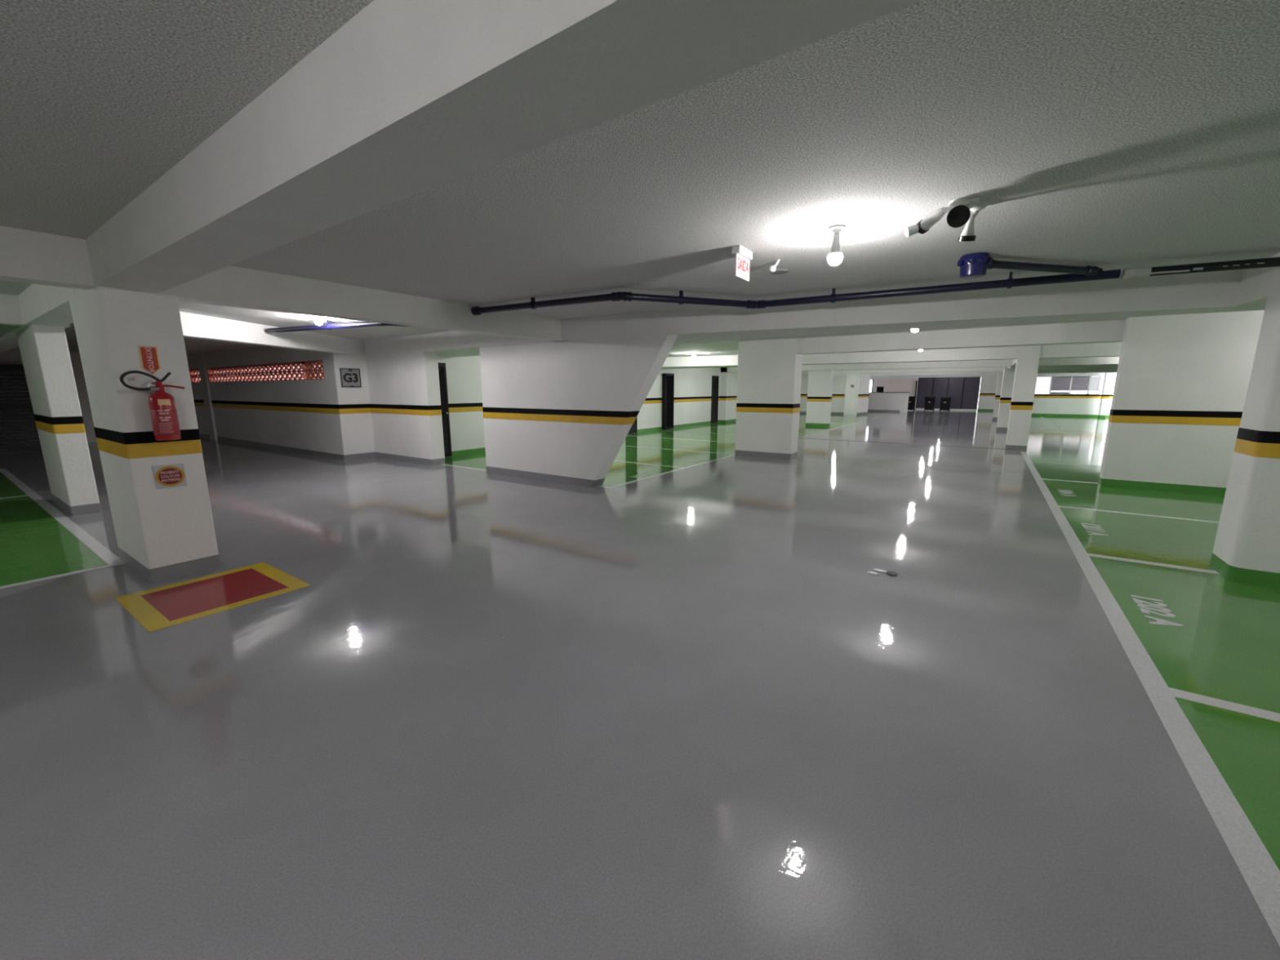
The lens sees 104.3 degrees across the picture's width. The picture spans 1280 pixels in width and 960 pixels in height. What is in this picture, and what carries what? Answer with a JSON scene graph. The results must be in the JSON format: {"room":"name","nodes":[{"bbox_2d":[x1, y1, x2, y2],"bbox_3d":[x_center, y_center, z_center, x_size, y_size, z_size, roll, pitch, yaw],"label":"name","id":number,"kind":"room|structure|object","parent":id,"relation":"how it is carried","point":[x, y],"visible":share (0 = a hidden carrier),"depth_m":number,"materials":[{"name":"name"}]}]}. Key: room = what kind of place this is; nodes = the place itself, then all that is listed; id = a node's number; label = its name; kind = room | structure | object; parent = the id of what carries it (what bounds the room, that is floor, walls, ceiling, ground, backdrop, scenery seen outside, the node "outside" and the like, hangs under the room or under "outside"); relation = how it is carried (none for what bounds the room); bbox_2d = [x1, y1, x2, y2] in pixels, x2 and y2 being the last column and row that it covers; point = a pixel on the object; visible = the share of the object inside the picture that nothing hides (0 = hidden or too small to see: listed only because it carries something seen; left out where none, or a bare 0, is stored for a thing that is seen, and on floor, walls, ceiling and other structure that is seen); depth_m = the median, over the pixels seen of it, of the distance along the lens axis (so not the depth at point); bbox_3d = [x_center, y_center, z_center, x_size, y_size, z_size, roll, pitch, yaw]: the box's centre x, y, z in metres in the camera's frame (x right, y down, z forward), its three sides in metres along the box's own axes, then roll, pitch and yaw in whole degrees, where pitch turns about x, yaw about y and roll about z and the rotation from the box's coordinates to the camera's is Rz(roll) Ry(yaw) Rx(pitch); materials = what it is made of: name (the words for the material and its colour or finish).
{"room":"parking garage","nodes":[
{"label":"parking garage","id":0,"kind":"room"},
{"bbox_2d":[0,349,226,446],"bbox_3d":[-19.102,-1.945,12.127,0.204,2.700,14.600,7,13,34],"label":"wall","id":1,"kind":"structure","parent":0,"point":[11,355],"depth_m":14.95,"materials":[{"name":"white paint"}]},
{"bbox_2d":[224,364,324,381],"bbox_3d":[-18.215,-4.479,23.749,32.600,3.500,0.200,7,13,34],"label":"wall","id":2,"kind":"structure","parent":0,"point":[291,365],"depth_m":22.09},
{"bbox_2d":[186,337,444,465],"bbox_3d":[-10.067,-2.216,13.555,13.042,2.700,0.910,6,12,30],"label":"wall","id":3,"kind":"structure","parent":0,"point":[395,414],"depth_m":11.57,"materials":[{"name":"white paint"}]},
{"bbox_2d":[188,368,200,382],"bbox_3d":[-14.491,-3.416,16.305,1.230,0.436,0.125,7,13,34],"label":"screen","id":4,"kind":"object","parent":3,"relation":"attached to","point":[193,373],"visible":0.66,"depth_m":16.33,"materials":[{"name":"ceramic"}]},
{"bbox_2d":[196,353,217,439],"bbox_3d":[-13.792,-2.630,15.840,0.520,2.700,0.059,7,13,34],"label":"pillar","id":5,"kind":"structure","parent":3,"relation":"attached to","point":[200,357],"depth_m":15.77,"materials":[{"name":"white paint"}]},
{"bbox_2d":[207,361,306,382],"bbox_3d":[-10.737,-2.955,13.767,6.640,0.436,0.125,7,13,34],"label":"screen","id":6,"kind":"object","parent":3,"relation":"attached to","point":[214,376],"visible":0.98,"depth_m":13.35,"materials":[{"name":"ceramic"}]},
{"bbox_2d":[304,360,324,379],"bbox_3d":[-7.523,-2.561,11.593,0.920,0.436,0.125,7,13,34],"label":"screen","id":7,"kind":"object","parent":3,"relation":"attached to","point":[311,371],"visible":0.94,"depth_m":11.55,"materials":[{"name":"ceramic"}]},
{"bbox_2d":[339,368,361,386],"bbox_3d":[-6.550,-2.314,11.264,0.030,0.420,0.430,7,13,34],"label":"sign","id":8,"kind":"object","parent":3,"relation":"attached to","point":[349,377],"visible":1,"depth_m":11.26,"materials":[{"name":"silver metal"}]},
{"bbox_2d":[437,355,720,457],"bbox_3d":[2.612,-3.807,22.180,0.214,2.700,27.150,7,13,34],"label":"wall","id":9,"kind":"structure","parent":0,"point":[692,386],"depth_m":12.74,"materials":[{"name":"white paint"}]},
{"bbox_2d":[437,362,452,457],"bbox_3d":[-4.701,-1.598,11.479,0.105,2.180,0.660,7,13,34],"label":"door","id":10,"kind":"structure","parent":9,"relation":"in","point":[442,366],"depth_m":11.67,"materials":[{"name":"black metal"}]},
{"bbox_2d":[627,416,637,434],"bbox_3d":[-0.286,-2.758,17.798,0.105,2.180,0.650,7,13,34],"label":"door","id":11,"kind":"structure","parent":9,"relation":"in","point":[633,429],"depth_m":18.11,"materials":[{"name":"black metal"}]},
{"bbox_2d":[662,373,674,429],"bbox_3d":[1.135,-3.115,19.737,0.215,2.180,0.650,7,13,34],"label":"door","id":12,"kind":"structure","parent":9,"relation":"in","point":[668,379],"depth_m":19.67,"materials":[{"name":"black metal"}]},
{"bbox_2d":[711,375,719,423],"bbox_3d":[3.528,-3.761,23.257,0.105,2.180,0.620,7,13,34],"label":"door","id":13,"kind":"structure","parent":9,"relation":"in","point":[715,379],"depth_m":23.24,"materials":[{"name":"black metal"}]},
{"bbox_2d":[719,367,737,422],"bbox_3d":[4.345,-4.179,24.199,0.344,2.700,1.404,7,13,34],"label":"pillar","id":14,"kind":"structure","parent":9,"relation":"attached to","point":[728,380],"depth_m":23.82,"materials":[{"name":"white paint"}]},
{"bbox_2d":[661,342,1121,368],"bbox_3d":[7.418,-3.545,13.997,16.890,0.380,1.750,7,13,34],"label":"beam","id":15,"kind":"structure","parent":9,"relation":"attached to","point":[1094,349],"depth_m":14.03,"materials":[{"name":"white paint"}]},
{"bbox_2d":[720,356,1119,372],"bbox_3d":[10.902,-4.461,18.982,16.890,0.380,0.450,7,13,34],"label":"beam","id":16,"kind":"structure","parent":9,"relation":"attached to","point":[1098,360],"depth_m":18.32,"materials":[{"name":"white paint"}]},
{"bbox_2d":[801,364,1118,374],"bbox_3d":[14.059,-5.291,23.501,16.890,0.380,0.400,7,13,34],"label":"beam","id":17,"kind":"structure","parent":9,"relation":"attached to","point":[1077,366],"depth_m":22.75,"materials":[{"name":"white paint"}]},
{"bbox_2d":[0,409,1279,959],"bbox_3d":[4.088,-1.976,20.221,29.000,0.200,54.000,7,13,34],"label":"floor","id":18,"kind":"structure","parent":0,"point":[682,714],"depth_m":2.38,"materials":[{"name":"grey concrete"}]},
{"bbox_2d":[0,361,40,448],"bbox_3d":[-19.083,-1.688,11.667,0.200,2.360,7.000,7,13,34],"label":"gate","id":19,"kind":"object","parent":18,"relation":"on","point":[5,404],"visible":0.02,"depth_m":13.94,"materials":[{"name":"black metal"}]},
{"bbox_2d":[0,471,108,586],"bbox_3d":[-10.954,0.793,4.617,9.960,0.001,6.840,7,13,34],"label":"paint","id":20,"kind":"object","parent":18,"relation":"on","point":[34,544],"visible":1,"depth_m":5.23,"materials":[{"name":"green paint"}]},
{"bbox_2d":[0,494,27,498],"bbox_3d":[-11.344,0.745,4.874,0.080,0.001,6.830,7,13,34],"label":"parking line","id":21,"kind":"object","parent":20,"relation":"on","point":[27,495],"visible":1,"depth_m":7.54,"materials":[{"name":"white paint"}]},
{"bbox_2d":[16,324,102,515],"bbox_3d":[-7.851,-0.798,6.709,1.526,2.370,0.266,7,13,34],"label":"pillar","id":22,"kind":"structure","parent":18,"relation":"on","point":[44,349],"depth_m":6.33,"materials":[{"name":"white paint"}]},
{"bbox_2d":[0,468,122,564],"bbox_3d":[-8.998,0.276,7.424,9.950,0.001,0.100,7,13,34],"label":"parking line","id":23,"kind":"object","parent":18,"relation":"on","point":[95,546],"visible":1,"depth_m":5.99,"materials":[{"name":"white paint"}]},
{"bbox_2d":[0,561,124,588],"bbox_3d":[-6.799,1.291,1.861,0.080,0.001,6.930,7,13,34],"label":"parking line","id":24,"kind":"object","parent":18,"relation":"on","point":[122,562],"visible":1,"depth_m":4.33,"materials":[{"name":"white paint"}]},
{"bbox_2d":[69,285,221,583],"bbox_3d":[-4.411,-0.387,4.446,1.102,2.370,0.471,7,13,34],"label":"pillar","id":25,"kind":"structure","parent":18,"relation":"on","point":[166,534],"depth_m":4.14,"materials":[{"name":"white paint"}]},
{"bbox_2d":[137,345,161,374],"bbox_3d":[-3.958,-0.965,4.017,0.006,0.230,0.132,7,13,34],"label":"sign","id":26,"kind":"object","parent":25,"relation":"attached to","point":[148,355],"visible":1,"depth_m":4.01,"materials":[{"name":"red plastic"}]},
{"bbox_2d":[120,370,185,440],"bbox_3d":[-3.899,-0.598,4.009,0.186,0.551,0.372,7,13,34],"label":"fire extinguisher","id":27,"kind":"object","parent":25,"relation":"attached to","point":[163,411],"visible":1,"depth_m":3.99,"materials":[{"name":"red metal"}]},
{"bbox_2d":[158,422,171,433],"bbox_3d":[-3.818,-0.419,4.009,0.084,0.080,0.013,-10,14,-43],"label":"print","id":28,"kind":"object","parent":27,"relation":"attached to","point":[163,428],"depth_m":4.00,"materials":[{"name":"white"}]},
{"bbox_2d":[152,462,186,489],"bbox_3d":[-3.956,-0.032,4.187,0.008,0.196,0.196,7,13,34],"label":"sign","id":29,"kind":"object","parent":25,"relation":"attached to","point":[166,476],"visible":1,"depth_m":4.18,"materials":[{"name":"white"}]},
{"bbox_2d":[115,562,311,632],"bbox_3d":[-3.412,0.897,4.002,0.987,0.002,0.983,7,13,34],"label":"floor marking","id":30,"kind":"object","parent":18,"relation":"on","point":[158,608],"depth_m":3.92,"materials":[{"name":"red paint"}]},
{"bbox_2d":[441,463,612,488],"bbox_3d":[-2.675,-0.144,9.683,5.370,0.001,0.090,7,13,34],"label":"parking line","id":31,"kind":"object","parent":18,"relation":"on","point":[442,464],"visible":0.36,"depth_m":10.23,"materials":[{"name":"white paint"}]},
{"bbox_2d":[479,333,678,487],"bbox_3d":[-1.223,-1.125,8.463,4.132,2.370,0.278,7,13,34],"label":"wall","id":32,"kind":"structure","parent":18,"relation":"on","point":[557,411],"depth_m":8.32,"materials":[{"name":"white paint"}]},
{"bbox_2d":[444,413,882,486],"bbox_3d":[4.898,-2.172,20.729,5.490,0.001,27.000,7,13,34],"label":"paint","id":33,"kind":"object","parent":18,"relation":"on","point":[620,473],"visible":0.36,"depth_m":13.38,"materials":[{"name":"green paint"}]},
{"bbox_2d":[632,472,650,477],"bbox_3d":[0.043,-0.095,9.394,0.185,0.002,0.588,7,13,34],"label":"bay number","id":34,"kind":"object","parent":33,"relation":"on","point":[636,476],"visible":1,"depth_m":9.42,"materials":[{"name":"white paint"}]},
{"bbox_2d":[613,460,683,467],"bbox_3d":[-1.330,-0.526,11.763,5.390,0.001,0.080,7,13,34],"label":"parking line","id":35,"kind":"object","parent":33,"relation":"on","point":[614,460],"visible":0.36,"depth_m":10.76,"materials":[{"name":"white paint"}]},
{"bbox_2d":[626,445,734,454],"bbox_3d":[0.126,-0.909,13.846,5.390,0.001,0.080,7,13,34],"label":"parking line","id":36,"kind":"object","parent":33,"relation":"on","point":[626,446],"visible":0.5,"depth_m":13.19,"materials":[{"name":"white paint"}]},
{"bbox_2d":[634,435,728,442],"bbox_3d":[1.581,-1.292,15.930,5.390,0.001,0.080,7,13,34],"label":"parking line","id":37,"kind":"object","parent":33,"relation":"on","point":[634,436],"visible":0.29,"depth_m":15.95,"materials":[{"name":"white paint"}]},
{"bbox_2d":[611,415,884,487],"bbox_3d":[7.064,-1.864,19.026,0.080,0.001,26.600,7,13,34],"label":"parking line","id":38,"kind":"object","parent":18,"relation":"on","point":[882,415],"visible":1,"depth_m":10.30,"materials":[{"name":"white paint"}]},
{"bbox_2d":[734,337,803,459],"bbox_3d":[3.044,-1.912,11.820,1.384,2.700,0.526,7,13,34],"label":"pillar","id":39,"kind":"structure","parent":18,"relation":"on","point":[769,376],"depth_m":11.57,"materials":[{"name":"white paint"}]},
{"bbox_2d":[805,370,833,426],"bbox_3d":[7.786,-3.535,21.576,0.936,2.369,0.456,7,13,34],"label":"pillar","id":40,"kind":"structure","parent":18,"relation":"on","point":[820,389],"depth_m":21.38,"materials":[{"name":"white paint"}]},
{"bbox_2d":[843,373,857,414],"bbox_3d":[13.126,-5.406,30.856,0.650,2.700,0.500,7,13,34],"label":"pillar","id":41,"kind":"structure","parent":18,"relation":"on","point":[851,379],"depth_m":30.67,"materials":[{"name":"white paint"}]},
{"bbox_2d":[866,568,897,576],"bbox_3d":[2.134,0.812,4.390,0.252,0.017,0.141,4,11,23],"label":"scrap","id":42,"kind":"object","parent":18,"relation":"on","point":[889,572],"visible":1,"depth_m":4.37,"materials":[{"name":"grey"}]},
{"bbox_2d":[808,438,997,448],"bbox_3d":[7.546,-1.105,14.880,5.490,0.002,0.100,7,13,34],"label":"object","id":43,"kind":"structure","parent":18,"relation":"on","point":[809,438],"depth_m":14.71,"materials":[{"name":"grey"}]},
{"bbox_2d":[907,395,916,410],"bbox_3d":[20.109,-5.698,36.993,0.720,1.050,0.847,7,13,34],"label":"bin","id":44,"kind":"object","parent":18,"relation":"on","point":[912,399],"visible":0.59,"depth_m":36.68,"materials":[{"name":"black plastic"}]},
{"bbox_2d":[924,395,936,410],"bbox_3d":[21.341,-5.634,36.637,0.720,1.050,0.847,7,13,34],"label":"bin","id":45,"kind":"object","parent":18,"relation":"on","point":[929,400],"visible":0.97,"depth_m":36.38,"materials":[{"name":"black plastic"}]},
{"bbox_2d":[939,396,951,410],"bbox_3d":[22.148,-5.535,36.091,0.720,1.050,0.847,7,13,34],"label":"bin","id":46,"kind":"object","parent":18,"relation":"on","point":[944,401],"visible":1,"depth_m":35.83,"materials":[{"name":"black plastic"}]},
{"bbox_2d":[947,410,993,412],"bbox_3d":[23.952,-4.978,35.953,2.800,0.001,1.900,7,13,34],"label":"paint","id":47,"kind":"object","parent":18,"relation":"on","point":[948,411],"visible":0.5,"depth_m":36.15,"materials":[{"name":"green paint"}]},
{"bbox_2d":[992,373,1003,419],"bbox_3d":[18.680,-4.322,25.817,0.386,2.370,0.506,7,13,34],"label":"pillar","id":48,"kind":"structure","parent":18,"relation":"on","point":[1000,375],"depth_m":25.66,"materials":[{"name":"white paint"}]},
{"bbox_2d":[995,368,1015,431],"bbox_3d":[14.162,-3.107,19.204,0.416,2.370,0.506,7,13,34],"label":"pillar","id":49,"kind":"structure","parent":18,"relation":"on","point":[1008,373],"depth_m":19.02,"materials":[{"name":"white paint"}]},
{"bbox_2d":[1004,345,1040,450],"bbox_3d":[10.066,-2.151,13.087,0.456,2.700,0.446,7,13,34],"label":"pillar","id":50,"kind":"structure","parent":18,"relation":"on","point":[1028,358],"depth_m":12.91,"materials":[{"name":"white paint"}]},
{"bbox_2d":[1097,372,1113,417],"bbox_3d":[25.873,-4.825,27.607,0.306,2.699,0.306,7,13,34],"label":"pillar","id":51,"kind":"structure","parent":18,"relation":"on","point":[1108,380],"depth_m":27.53,"materials":[{"name":"white paint"}]},
{"bbox_2d":[1020,451,1279,946],"bbox_3d":[4.498,0.682,5.125,0.110,0.001,19.200,7,13,34],"label":"parking line","id":52,"kind":"object","parent":18,"relation":"on","point":[1255,863],"visible":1,"depth_m":2.19,"materials":[{"name":"white paint"}]},
{"bbox_2d":[1025,415,1279,871],"bbox_3d":[12.703,-0.603,12.109,5.380,0.001,42.200,7,13,34],"label":"paint","id":53,"kind":"object","parent":18,"relation":"on","point":[1227,648],"visible":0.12,"depth_m":3.78,"materials":[{"name":"green paint"}]},
{"bbox_2d":[1040,417,1062,427],"bbox_3d":[20.210,-2.883,24.518,0.100,0.001,9.500,7,13,34],"label":"parking line","id":54,"kind":"object","parent":53,"relation":"on","point":[1041,417],"visible":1,"depth_m":23.57,"materials":[{"name":"white paint"}]},
{"bbox_2d":[1057,488,1075,496],"bbox_3d":[6.642,0.200,7.741,0.185,0.002,0.588,7,13,34],"label":"bay number","id":55,"kind":"object","parent":53,"relation":"on","point":[1065,491],"visible":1,"depth_m":7.75,"materials":[{"name":"white paint"}]},
{"bbox_2d":[1035,462,1101,466],"bbox_3d":[10.872,-0.130,9.527,5.325,0.001,0.100,7,13,34],"label":"parking line","id":56,"kind":"object","parent":53,"relation":"on","point":[1035,462],"visible":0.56,"depth_m":10.69,"materials":[{"name":"white paint"}]},
{"bbox_2d":[1042,478,1097,483],"bbox_3d":[9.434,0.248,7.469,5.325,0.001,0.100,7,13,34],"label":"parking line","id":57,"kind":"object","parent":53,"relation":"on","point":[1042,478],"visible":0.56,"depth_m":8.71,"materials":[{"name":"white paint"}]},
{"bbox_2d":[1080,522,1108,535],"bbox_3d":[5.231,0.571,5.723,0.185,0.002,0.588,7,13,34],"label":"bay number","id":58,"kind":"object","parent":53,"relation":"on","point":[1082,524],"visible":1,"depth_m":5.76,"materials":[{"name":"white paint"}]},
{"bbox_2d":[1058,505,1218,523],"bbox_3d":[7.972,0.632,5.377,5.325,0.001,0.100,7,13,34],"label":"parking line","id":59,"kind":"object","parent":53,"relation":"on","point":[1059,505],"visible":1,"depth_m":6.40,"materials":[{"name":"white paint"}]},
{"bbox_2d":[1087,553,1218,573],"bbox_3d":[6.579,0.999,3.383,5.325,0.001,0.100,7,13,34],"label":"parking line","id":60,"kind":"object","parent":53,"relation":"on","point":[1089,554],"visible":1,"depth_m":4.61,"materials":[{"name":"white paint"}]},
{"bbox_2d":[1130,595,1184,626],"bbox_3d":[3.764,0.957,3.624,0.185,0.002,0.588,7,13,34],"label":"bay number","id":61,"kind":"object","parent":53,"relation":"on","point":[1159,621],"visible":1,"depth_m":3.64,"materials":[{"name":"white paint"}]},
{"bbox_2d":[1168,687,1279,722],"bbox_3d":[5.038,1.404,1.179,5.325,0.001,0.100,7,13,34],"label":"parking line","id":62,"kind":"object","parent":53,"relation":"on","point":[1263,713],"visible":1,"depth_m":2.55,"materials":[{"name":"white paint"}]},
{"bbox_2d":[1097,310,1264,495],"bbox_3d":[8.423,-1.164,7.696,1.636,2.699,0.242,7,13,34],"label":"pillar","id":63,"kind":"structure","parent":18,"relation":"on","point":[1182,380],"depth_m":7.64,"materials":[{"name":"white paint"}]},
{"bbox_2d":[1208,290,1279,588],"bbox_3d":[5.589,-0.292,3.868,1.164,2.369,0.516,7,13,34],"label":"pillar","id":64,"kind":"structure","parent":18,"relation":"on","point":[1246,548],"depth_m":4.08,"materials":[{"name":"white paint"}]},
{"bbox_2d":[0,0,1279,357],"bbox_3d":[4.002,-4.864,19.750,29.200,0.250,54.000,7,13,34],"label":"ceiling","id":65,"kind":"structure","parent":0,"point":[1107,135],"depth_m":2.38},
{"bbox_2d":[0,293,24,325],"bbox_3d":[-10.018,-1.401,2.381,0.250,0.380,8.930,7,13,34],"label":"trim","id":66,"kind":"structure","parent":65,"relation":"attached to","point":[11,313],"depth_m":5.87,"materials":[{"name":"white paint"}]},
{"bbox_2d":[0,226,93,289],"bbox_3d":[-6.767,-1.002,0.183,0.240,0.380,8.930,7,13,34],"label":"beam","id":67,"kind":"structure","parent":65,"relation":"attached to","point":[26,256],"depth_m":3.56,"materials":[{"name":"white paint"}]},
{"bbox_2d":[69,311,364,355],"bbox_3d":[-6.636,-2.564,8.716,0.256,0.380,5.884,1,10,3],"label":"beam","id":68,"kind":"structure","parent":65,"relation":"attached to","point":[194,326],"depth_m":8.51,"materials":[{"name":"white paint"}]},
{"bbox_2d":[314,316,322,324],"bbox_3d":[-4.964,-2.455,7.681,0.110,0.125,0.110,7,13,34],"label":"ceiling lamp","id":69,"kind":"object","parent":65,"relation":"attached to","point":[318,322],"visible":1,"depth_m":7.65,"materials":[{"name":"white plastic"}]},
{"bbox_2d":[266,320,409,333],"bbox_3d":[-4.177,-2.501,7.994,4.622,0.148,0.813,1,10,6],"label":"drain pipe","id":70,"kind":"object","parent":65,"relation":"hanging from","point":[358,324],"visible":0.51,"depth_m":8.03,"materials":[{"name":"blue paint"}]},
{"bbox_2d":[159,265,561,342],"bbox_3d":[-2.674,-2.106,6.188,0.230,0.380,5.070,7,13,34],"label":"beam","id":71,"kind":"structure","parent":65,"relation":"attached to","point":[229,286],"depth_m":5.34,"materials":[{"name":"white paint"}]},
{"bbox_2d":[0,0,923,353],"bbox_3d":[-6.051,-1.928,5.237,29.000,0.380,0.350,7,13,34],"label":"beam","id":72,"kind":"structure","parent":65,"relation":"attached to","point":[406,99],"depth_m":1.49,"materials":[{"name":"white paint"}]},
{"bbox_2d":[732,244,752,281],"bbox_3d":[0.820,-1.736,3.993,0.070,0.225,0.260,7,13,34],"label":"exit sign","id":73,"kind":"object","parent":65,"relation":"hanging from","point":[743,255],"visible":1,"depth_m":3.96,"materials":[{"name":"white plastic"}]},
{"bbox_2d":[768,259,780,272],"bbox_3d":[1.163,-1.846,4.279,0.119,0.122,0.052,-8,13,-36],"label":"sensor","id":74,"kind":"object","parent":65,"relation":"attached to","point":[772,268],"visible":1,"depth_m":4.26,"materials":[{"name":"white plastic"}]},
{"bbox_2d":[770,269,789,274],"bbox_3d":[1.329,-1.979,4.728,0.170,0.012,0.170,7,13,34],"label":"cover plate","id":75,"kind":"object","parent":65,"relation":"attached to","point":[777,271],"visible":0.84,"depth_m":4.71,"materials":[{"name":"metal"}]},
{"bbox_2d":[471,269,1120,315],"bbox_3d":[1.040,-2.071,5.617,6.831,0.150,1.019,2,11,13],"label":"drain pipe","id":76,"kind":"object","parent":65,"relation":"hanging from","point":[1011,282],"visible":1,"depth_m":5.48,"materials":[{"name":"blue paint"}]},
{"bbox_2d":[397,269,1265,356],"bbox_3d":[2.337,-2.209,6.723,16.939,0.380,1.746,7,12,32],"label":"beam","id":77,"kind":"structure","parent":65,"relation":"attached to","point":[1217,291],"depth_m":5.88,"materials":[{"name":"white paint"}]},
{"bbox_2d":[827,224,845,265],"bbox_3d":[1.363,-1.626,3.461,0.110,0.250,0.110,7,13,34],"label":"ceiling lamp","id":78,"kind":"object","parent":65,"relation":"attached to","point":[834,257],"visible":1,"depth_m":3.44,"materials":[{"name":"white plastic"}]},
{"bbox_2d":[904,195,988,241],"bbox_3d":[1.860,-1.569,3.042,0.432,0.216,0.324,7,13,34],"label":"pipe","id":79,"kind":"object","parent":65,"relation":"attached to","point":[959,213],"visible":1,"depth_m":2.99,"materials":[{"name":"white plastic"}]},
{"bbox_2d":[796,320,1125,354],"bbox_3d":[7.297,-2.577,8.708,11.000,0.380,0.350,7,13,34],"label":"beam","id":80,"kind":"structure","parent":65,"relation":"attached to","point":[1100,331],"depth_m":9.24,"materials":[{"name":"white paint"}]},
{"bbox_2d":[957,252,1102,279],"bbox_3d":[3.397,-1.829,4.345,1.478,0.166,0.241,-3,11,-16],"label":"trap","id":81,"kind":"object","parent":65,"relation":"hanging from","point":[974,265],"visible":1,"depth_m":4.22,"materials":[{"name":"blue plastic"}]},
{"bbox_2d":[1235,252,1279,306],"bbox_3d":[4.120,-1.381,2.191,0.330,0.380,6.070,7,13,34],"label":"beam","id":82,"kind":"structure","parent":65,"relation":"attached to","point":[1255,285],"depth_m":4.40,"materials":[{"name":"white paint"}]},
{"bbox_2d":[1120,257,1279,279],"bbox_3d":[4.888,-1.779,4.134,1.330,0.087,0.086,5,11,24],"label":"pipe","id":83,"kind":"object","parent":82,"relation":"attached to","point":[1142,272],"visible":1,"depth_m":4.18,"materials":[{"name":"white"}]},
{"bbox_2d":[800,376,846,414],"bbox_3d":[11.668,-5.666,32.286,3.500,2.700,0.254,7,13,34],"label":"wall","id":84,"kind":"structure","parent":0,"point":[838,382],"depth_m":31.67,"materials":[{"name":"white paint"}]},
{"bbox_2d":[801,368,1117,377],"bbox_3d":[17.231,-6.125,28.040,16.890,0.380,0.400,7,13,34],"label":"beam","id":85,"kind":"structure","parent":84,"relation":"attached to","point":[1108,370],"depth_m":27.26,"materials":[{"name":"white paint"}]},
{"bbox_2d":[854,373,870,414],"bbox_3d":[13.931,-5.482,31.265,0.302,2.700,1.968,10,14,43],"label":"wall","id":86,"kind":"structure","parent":0,"point":[863,382],"depth_m":31.08,"materials":[{"name":"white paint"}]},
{"bbox_2d":[867,391,910,412],"bbox_3d":[17.240,-5.585,35.535,3.480,1.360,0.280,7,13,34],"label":"wall","id":87,"kind":"structure","parent":0,"point":[897,402],"depth_m":35.17,"materials":[{"name":"white paint"}]},
{"bbox_2d":[876,386,884,391],"bbox_3d":[17.128,-6.453,35.417,0.450,0.390,0.260,7,13,34],"label":"notice","id":88,"kind":"object","parent":87,"relation":"on","point":[878,388],"visible":1,"depth_m":35.31,"materials":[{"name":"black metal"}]},
{"bbox_2d":[870,373,998,410],"bbox_3d":[20.716,-6.965,39.330,12.900,2.700,0.300,7,13,34],"label":"wall","id":89,"kind":"structure","parent":0,"point":[988,387],"depth_m":38.41,"materials":[{"name":"white paint"}]},
{"bbox_2d":[869,379,873,391],"bbox_3d":[18.541,-7.637,40.658,0.940,1.150,0.150,7,13,34],"label":"window","id":90,"kind":"structure","parent":89,"relation":"in","point":[871,385],"depth_m":40.50,"materials":[{"name":"white glass"}]},
{"bbox_2d":[914,377,981,410],"bbox_3d":[23.073,-6.495,37.473,4.110,2.440,0.420,7,13,34],"label":"door","id":91,"kind":"structure","parent":89,"relation":"in","point":[964,392],"depth_m":37.33,"materials":[{"name":"grey metal"}]},
{"bbox_2d":[1031,372,1116,417],"bbox_3d":[26.402,-5.568,31.663,5.700,2.700,6.304,7,13,34],"label":"wall","id":92,"kind":"structure","parent":0,"point":[1049,405],"depth_m":28.93,"materials":[{"name":"white paint"}]},
{"bbox_2d":[1007,359,1016,368],"bbox_3d":[18.077,-5.448,24.335,0.330,0.380,27.650,7,13,34],"label":"beam","id":93,"kind":"structure","parent":92,"relation":"attached to","point":[1014,361],"depth_m":16.76,"materials":[{"name":"white paint"}]},
{"bbox_2d":[1034,375,1113,394],"bbox_3d":[24.623,-5.557,29.089,4.460,1.070,0.145,7,13,34],"label":"window","id":94,"kind":"structure","parent":92,"relation":"in","point":[1045,384],"depth_m":28.83,"materials":[{"name":"white glass"}]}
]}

